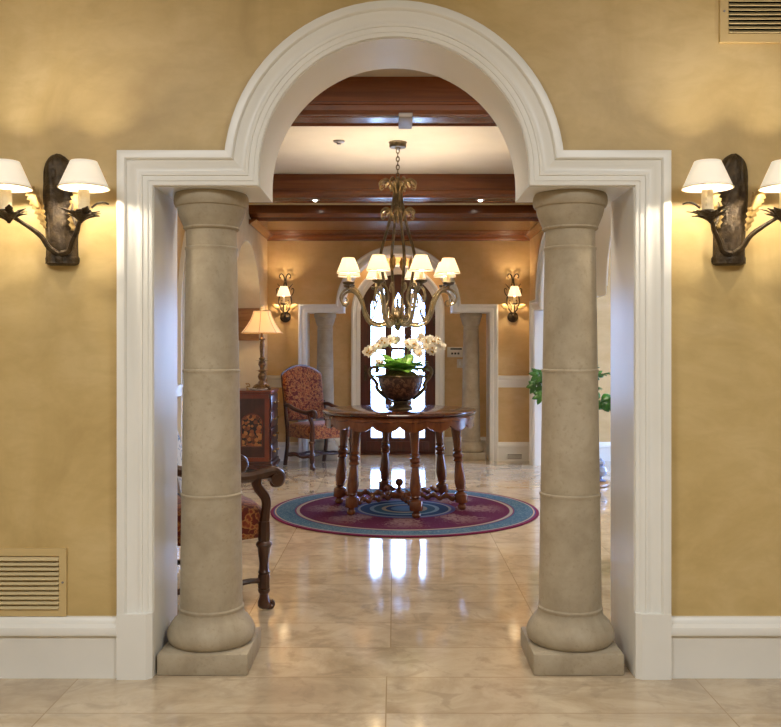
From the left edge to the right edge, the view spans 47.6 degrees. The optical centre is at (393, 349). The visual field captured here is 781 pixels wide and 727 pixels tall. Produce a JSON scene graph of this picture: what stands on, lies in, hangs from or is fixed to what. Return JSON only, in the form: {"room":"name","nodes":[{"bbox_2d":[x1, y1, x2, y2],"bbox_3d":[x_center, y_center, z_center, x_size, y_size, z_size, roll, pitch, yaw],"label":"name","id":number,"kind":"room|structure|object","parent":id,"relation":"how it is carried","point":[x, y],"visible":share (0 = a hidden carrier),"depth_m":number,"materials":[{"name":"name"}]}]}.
{"room":"entrance hall","nodes":[
{"label":"entrance hall","id":0,"kind":"room"},
{"bbox_2d":[182,263,185,428],"bbox_3d":[-1.930,-0.203,7.565,0.100,3.090,7.070,0,0,0],"label":"wall","id":1,"kind":"structure","parent":0,"point":[183,293],"depth_m":7.90,"materials":[{"name":"beige paint"}]},
{"bbox_2d":[238,308,259,340],"bbox_3d":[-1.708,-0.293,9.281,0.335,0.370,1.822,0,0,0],"label":"painting","id":2,"kind":"object","parent":1,"relation":"attached to","point":[244,314],"depth_m":10.15,"materials":[{"name":"beige wood"}]},
{"bbox_2d":[177,206,266,382],"bbox_3d":[-1.705,-0.203,7.365,0.350,3.090,6.670,0,0,0],"label":"wall","id":3,"kind":"structure","parent":0,"point":[257,241],"depth_m":9.85,"materials":[{"name":"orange paint"}]},
{"bbox_2d":[177,384,182,395],"bbox_3d":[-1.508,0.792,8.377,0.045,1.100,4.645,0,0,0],"label":"baseboard","id":4,"kind":"structure","parent":3,"relation":"attached to","point":[179,386],"depth_m":6.16,"materials":[{"name":"white paint"}]},
{"bbox_2d":[177,231,185,444],"bbox_3d":[-1.515,0.054,7.250,0.030,2.575,2.020,0,0,0],"label":"trim","id":5,"kind":"structure","parent":3,"relation":"attached to","point":[183,253],"depth_m":6.24,"materials":[{"name":"white paint"}]},
{"bbox_2d":[185,240,260,387],"bbox_3d":[-1.704,0.099,7.205,0.349,2.487,5.994,0,0,0],"label":"trim","id":6,"kind":"structure","parent":3,"relation":"attached to","point":[247,272],"depth_m":10.13,"materials":[{"name":"beige paint"}]},
{"bbox_2d":[0,0,780,615],"bbox_3d":[0.450,-0.333,3.837,9.300,3.350,0.385,0,0,0],"label":"wall","id":7,"kind":"structure","parent":0,"point":[80,79],"depth_m":3.65,"materials":[{"name":"paint"}]},
{"bbox_2d":[0,548,66,615],"bbox_3d":[-1.647,0.954,3.634,0.605,0.278,0.024,0,0,0],"label":"air vent","id":8,"kind":"object","parent":7,"relation":"in","point":[33,581],"visible":1,"depth_m":3.63,"materials":[{"name":"metal"}]},
{"bbox_2d":[0,153,109,265],"bbox_3d":[-1.363,-0.576,3.500,0.503,0.458,0.288,0,0,0],"label":"wall sconce","id":9,"kind":"object","parent":7,"relation":"attached to","point":[68,185],"visible":1,"depth_m":3.54,"materials":[{"name":"brown metal"}]},
{"bbox_2d":[0,616,116,677],"bbox_3d":[-2.664,1.218,3.621,3.072,0.247,0.047,0,0,0],"label":"baseboard","id":10,"kind":"structure","parent":7,"relation":"attached to","point":[30,646],"depth_m":3.62,"materials":[{"name":"white paint"}]},
{"bbox_2d":[116,0,671,679],"bbox_3d":[0.000,-0.042,3.623,2.258,2.767,0.045,0,0,0],"label":"trim","id":11,"kind":"structure","parent":7,"relation":"attached to","point":[138,171],"depth_m":3.62,"materials":[{"name":"white paint"}]},
{"bbox_2d":[153,37,634,675],"bbox_3d":[0.000,0.025,3.837,1.990,2.633,0.389,0,0,0],"label":"trim","id":12,"kind":"structure","parent":7,"relation":"attached to","point":[345,62],"depth_m":3.79,"materials":[{"name":"white paint"}]},
{"bbox_2d":[671,616,780,677],"bbox_3d":[2.664,1.218,3.621,3.072,0.247,0.047,0,0,0],"label":"baseboard","id":13,"kind":"structure","parent":7,"relation":"attached to","point":[702,646],"depth_m":3.62,"materials":[{"name":"white paint"}]},
{"bbox_2d":[681,153,780,265],"bbox_3d":[1.376,-0.576,3.500,0.503,0.458,0.288,0,0,0],"label":"wall sconce","id":14,"kind":"object","parent":7,"relation":"attached to","point":[723,185],"visible":1,"depth_m":3.56,"materials":[{"name":"brown metal"}]},
{"bbox_2d":[719,0,780,42],"bbox_3d":[1.619,-1.391,3.634,0.562,0.255,0.024,0,0,0],"label":"air vent","id":15,"kind":"object","parent":7,"relation":"in","point":[740,21],"visible":1,"depth_m":3.63,"materials":[{"name":"metal"}]},
{"bbox_2d":[0,455,780,726],"bbox_3d":[0.450,1.382,4.180,9.300,0.080,14.760,0,0,0],"label":"floor","id":16,"kind":"structure","parent":0,"point":[327,589],"depth_m":3.84,"materials":[{"name":"tile"}]},
{"bbox_2d":[157,189,260,674],"bbox_3d":[-0.790,0.336,3.832,0.374,2.013,0.374,0,0,0],"label":"stone column","id":17,"kind":"structure","parent":16,"relation":"on","point":[211,632],"depth_m":3.72,"materials":[{"name":"stone"}]},
{"bbox_2d":[177,454,285,608],"bbox_3d":[-1.081,0.711,4.706,0.838,1.273,0.688,0,0,-27],"label":"armchair","id":18,"kind":"object","parent":16,"relation":"on","point":[255,518],"visible":0.32,"depth_m":4.55,"materials":[{"name":"brown wood"}]},
{"bbox_2d":[177,430,181,495],"bbox_3d":[-1.206,0.547,4.652,0.181,0.393,0.441,0,0,-26],"label":"pillow","id":19,"kind":"object","parent":18,"relation":"on","point":[179,446],"visible":0.09,"depth_m":4.50,"materials":[{"name":"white fabric"}]},
{"bbox_2d":[240,388,279,468],"bbox_3d":[-1.536,0.889,9.810,0.492,0.905,0.640,0,0,0],"label":"chest","id":20,"kind":"object","parent":16,"relation":"on","point":[259,416],"visible":0.79,"depth_m":9.52,"materials":[{"name":"red wood"}]},
{"bbox_2d":[241,305,282,389],"bbox_3d":[-1.452,-0.031,9.740,0.444,0.936,0.444,0,0,0],"label":"table lamp","id":21,"kind":"object","parent":20,"relation":"on","point":[261,322],"visible":0.99,"depth_m":9.65,"materials":[{"name":"silk"},{"name":"dark bronze"}]},
{"bbox_2d":[281,365,350,470],"bbox_3d":[-0.880,0.760,10.239,0.634,1.173,0.772,0,0,-40],"label":"armchair","id":22,"kind":"object","parent":16,"relation":"on","point":[302,387],"visible":0.77,"depth_m":10.30,"materials":[{"name":"red fabric"}]},
{"bbox_2d":[314,313,338,459],"bbox_3d":[-0.850,0.444,10.920,0.322,1.796,0.322,0,0,0],"label":"stone column","id":23,"kind":"structure","parent":16,"relation":"on","point":[324,321],"depth_m":10.83,"materials":[{"name":"stone"}]},
{"bbox_2d":[270,488,538,537],"bbox_3d":[0.088,1.335,7.430,2.230,0.011,2.230,0,0,0],"label":"round rug","id":24,"kind":"object","parent":16,"relation":"on","point":[484,512],"visible":0.84,"depth_m":7.07,"materials":[{"name":"fabric"}]},
{"bbox_2d":[322,404,476,517],"bbox_3d":[0.045,0.917,7.540,1.315,0.826,1.315,0,0,-17],"label":"round table","id":25,"kind":"object","parent":24,"relation":"on","point":[360,418],"visible":0.97,"depth_m":7.24,"materials":[{"name":"brown wood"}]},
{"bbox_2d":[368,365,432,409],"bbox_3d":[0.056,0.316,7.500,0.427,0.375,0.427,0,0,42],"label":"urn","id":26,"kind":"object","parent":25,"relation":"on","point":[399,389],"visible":0.98,"depth_m":7.40,"materials":[{"name":"ceramic"}]},
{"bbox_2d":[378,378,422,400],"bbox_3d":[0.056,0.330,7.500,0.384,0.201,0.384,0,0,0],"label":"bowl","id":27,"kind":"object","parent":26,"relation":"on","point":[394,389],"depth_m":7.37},
{"bbox_2d":[362,332,445,375],"bbox_3d":[0.072,0.050,7.479,0.587,0.406,0.529,0,0,35],"label":"orchid plant","id":28,"kind":"object","parent":26,"relation":"in","point":[399,366],"visible":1,"depth_m":7.42,"materials":[{"name":"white plant"}]},
{"bbox_2d":[460,313,484,459],"bbox_3d":[0.950,0.444,10.920,0.322,1.796,0.322,0,0,0],"label":"stone column","id":29,"kind":"structure","parent":16,"relation":"on","point":[472,448],"depth_m":10.83,"materials":[{"name":"stone"}]},
{"bbox_2d":[521,189,623,674],"bbox_3d":[0.762,0.336,3.832,0.374,2.013,0.374,0,0,0],"label":"stone column","id":30,"kind":"structure","parent":16,"relation":"on","point":[569,632],"depth_m":3.72,"materials":[{"name":"stone"}]},
{"bbox_2d":[600,479,608,487],"bbox_3d":[1.830,1.042,8.850,0.630,0.600,0.630,0,0,0],"label":"plant stand","id":31,"kind":"object","parent":16,"relation":"on","point":[602,484],"visible":0.08,"depth_m":8.65,"materials":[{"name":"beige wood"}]},
{"bbox_2d":[526,367,610,411],"bbox_3d":[1.775,0.429,8.841,0.817,0.626,0.614,0,0,-29],"label":"potted plant","id":32,"kind":"object","parent":31,"relation":"on","point":[536,380],"visible":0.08,"depth_m":8.81,"materials":[{"name":"green plant"}]},
{"bbox_2d":[600,458,606,481],"bbox_3d":[2.045,1.181,8.750,0.130,0.230,0.130,0,0,0],"label":"glass ornament","id":33,"kind":"object","parent":31,"relation":"on","point":[603,470],"visible":0.6,"depth_m":8.71,"materials":[{"name":"blue glass"}]},
{"bbox_2d":[274,68,513,173],"bbox_3d":[1.450,-1.798,7.515,7.500,0.100,6.970,0,0,0],"label":"ceiling","id":34,"kind":"structure","parent":0,"point":[304,149],"depth_m":7.75,"materials":[{"name":"paint"}]},
{"bbox_2d":[333,140,344,144],"bbox_3d":[-0.460,-1.733,7.400,0.100,0.030,0.100,0,0,0],"label":"sprinkler","id":35,"kind":"object","parent":34,"relation":"attached to","point":[339,142],"visible":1,"depth_m":7.38,"materials":[{"name":"grey metal"}]},
{"bbox_2d":[249,174,532,204],"bbox_3d":[0.055,-1.623,8.970,3.170,0.249,0.380,0,0,0],"label":"ceiling beam","id":36,"kind":"structure","parent":34,"relation":"attached to","point":[288,189],"depth_m":8.79,"materials":[{"name":"brown wood"}]},
{"bbox_2d":[291,77,496,128],"bbox_3d":[0.055,-1.619,5.825,3.170,0.257,0.350,0,0,0],"label":"ceiling beam","id":37,"kind":"structure","parent":34,"relation":"attached to","point":[402,102],"depth_m":5.66,"materials":[{"name":"brown wood"}]},
{"bbox_2d":[249,205,541,240],"bbox_3d":[0.055,-1.533,10.010,3.170,0.430,1.380,0,0,0],"label":"ceiling beam","id":38,"kind":"structure","parent":34,"relation":"attached to","point":[273,222],"depth_m":9.55,"materials":[{"name":"brown wood"}]},
{"bbox_2d":[337,140,460,330],"bbox_3d":[0.032,-0.953,7.450,1.034,1.590,1.034,0,0,0],"label":"chandelier","id":39,"kind":"object","parent":34,"relation":"hanging from","point":[378,265],"visible":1,"depth_m":7.36,"materials":[{"name":"metal"}]},
{"bbox_2d":[342,273,354,287],"bbox_3d":[-0.373,-0.565,7.266,0.104,0.134,0.102,0,0,0],"label":"candle","id":40,"kind":"object","parent":39,"relation":"on","point":[348,282],"depth_m":7.25,"materials":[{"name":"wax"}]},
{"bbox_2d":[372,270,384,285],"bbox_3d":[-0.124,-0.565,7.033,0.104,0.134,0.102,0,0,0],"label":"candle","id":41,"kind":"object","parent":39,"relation":"on","point":[378,280],"depth_m":7.02,"materials":[{"name":"wax"}]},
{"bbox_2d":[415,271,427,285],"bbox_3d":[0.216,-0.565,7.045,0.104,0.134,0.102,0,0,0],"label":"candle","id":42,"kind":"object","parent":39,"relation":"on","point":[420,280],"depth_m":7.03,"materials":[{"name":"wax"}]},
{"bbox_2d":[442,273,454,287],"bbox_3d":[0.449,-0.565,7.294,0.104,0.134,0.102,0,0,0],"label":"candle","id":43,"kind":"object","parent":39,"relation":"on","point":[448,283],"depth_m":7.28,"materials":[{"name":"wax"}]},
{"bbox_2d":[310,257,485,453],"bbox_3d":[0.050,-0.203,11.420,2.800,3.090,0.200,0,0,0],"label":"wall","id":44,"kind":"structure","parent":0,"point":[454,329],"depth_m":11.32,"materials":[{"name":"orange paint"}]},
{"bbox_2d":[360,275,434,454],"bbox_3d":[0.050,0.187,11.402,0.960,2.310,0.196,0,0,0],"label":"door","id":45,"kind":"structure","parent":44,"relation":"in","point":[370,445],"depth_m":11.37,"materials":[{"name":"brown wood"}]},
{"bbox_2d":[351,265,444,454],"bbox_3d":[0.050,0.129,11.297,1.190,2.425,0.045,0,0,0],"label":"trim","id":46,"kind":"structure","parent":44,"relation":"attached to","point":[430,285],"depth_m":11.29,"materials":[{"name":"white paint"}]},
{"bbox_2d":[334,437,485,454],"bbox_3d":[0.050,1.227,11.302,2.600,0.230,0.036,0,0,0],"label":"baseboard","id":47,"kind":"structure","parent":44,"relation":"attached to","point":[449,447],"depth_m":11.30,"materials":[{"name":"white paint"}]},
{"bbox_2d":[447,347,462,356],"bbox_3d":[0.780,0.027,11.306,0.200,0.130,0.029,0,0,0],"label":"thermostat","id":48,"kind":"object","parent":44,"relation":"attached to","point":[451,351],"visible":1,"depth_m":11.29,"materials":[{"name":"beige plastic"}]},
{"bbox_2d":[457,359,462,367],"bbox_3d":[0.845,0.172,11.313,0.080,0.110,0.014,0,0,0],"label":"light switch","id":49,"kind":"object","parent":44,"relation":"attached to","point":[459,361],"visible":0.84,"depth_m":11.31,"materials":[{"name":"beige plastic"}]},
{"bbox_2d":[267,241,610,441],"bbox_3d":[1.610,-0.203,10.900,6.980,3.090,0.400,0,0,0],"label":"wall","id":50,"kind":"structure","parent":0,"point":[484,267],"depth_m":10.70,"materials":[{"name":"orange paint"}]},
{"bbox_2d":[272,273,297,321],"bbox_3d":[-1.335,-0.629,10.601,0.273,0.594,0.257,0,0,31],"label":"wall sconce","id":51,"kind":"object","parent":50,"relation":"attached to","point":[283,291],"visible":1,"depth_m":10.65,"materials":[{"name":"brown metal"}]},
{"bbox_2d":[298,245,497,461],"bbox_3d":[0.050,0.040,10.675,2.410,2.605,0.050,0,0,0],"label":"trim","id":52,"kind":"structure","parent":50,"relation":"attached to","point":[458,307],"depth_m":10.67,"materials":[{"name":"white paint"}]},
{"bbox_2d":[267,375,528,386],"bbox_3d":[0.055,0.380,10.675,3.170,0.145,0.050,0,0,0],"label":"trim","id":53,"kind":"structure","parent":50,"relation":"attached to","point":[272,380],"depth_m":10.67,"materials":[{"name":"white paint"}]},
{"bbox_2d":[277,442,610,460],"bbox_3d":[1.685,1.227,10.682,6.430,0.230,0.036,0,0,0],"label":"baseboard","id":54,"kind":"structure","parent":50,"relation":"attached to","point":[503,447],"depth_m":10.68,"materials":[{"name":"white paint"}]},
{"bbox_2d":[500,273,525,321],"bbox_3d":[1.412,-0.629,10.601,0.273,0.594,0.257,0,0,31],"label":"wall sconce","id":55,"kind":"object","parent":50,"relation":"attached to","point":[514,290],"visible":1,"depth_m":10.65,"materials":[{"name":"brown metal"}]},
{"bbox_2d":[511,296,517,304],"bbox_3d":[1.435,-0.586,10.535,0.080,0.105,0.080,0,0,0],"label":"candle","id":56,"kind":"object","parent":55,"relation":"on","point":[514,298],"depth_m":10.52,"materials":[{"name":"wax"}]},
{"bbox_2d":[506,453,522,458],"bbox_3d":[1.455,1.282,10.673,0.200,0.070,0.010,0,0,0],"label":"air vent","id":57,"kind":"object","parent":50,"relation":"attached to","point":[508,455],"visible":1,"depth_m":10.67,"materials":[{"name":"beige metal"}]},
{"bbox_2d":[530,231,543,300],"bbox_3d":[1.700,-0.203,7.365,0.120,3.090,6.670,0,0,0],"label":"wall","id":58,"kind":"structure","parent":0,"point":[535,242],"depth_m":10.40,"materials":[{"name":"orange paint"}]},
{"bbox_2d":[529,203,610,464],"bbox_3d":[1.700,0.029,7.975,0.220,2.625,4.860,0,0,0],"label":"trim","id":59,"kind":"structure","parent":58,"relation":"attached to","point":[603,234],"depth_m":10.29,"materials":[{"name":"white paint"}]},
{"label":"outside","id":60,"kind":"structure","parent":0,"visible":0},
{"bbox_2d":[371,391,424,436],"bbox_3d":[2.450,1.432,20.760,32.900,0.060,18.480,0,0,0],"label":"ground","id":61,"kind":"structure","parent":60,"point":[376,398],"depth_m":23.19,"materials":[{"name":"stone"}]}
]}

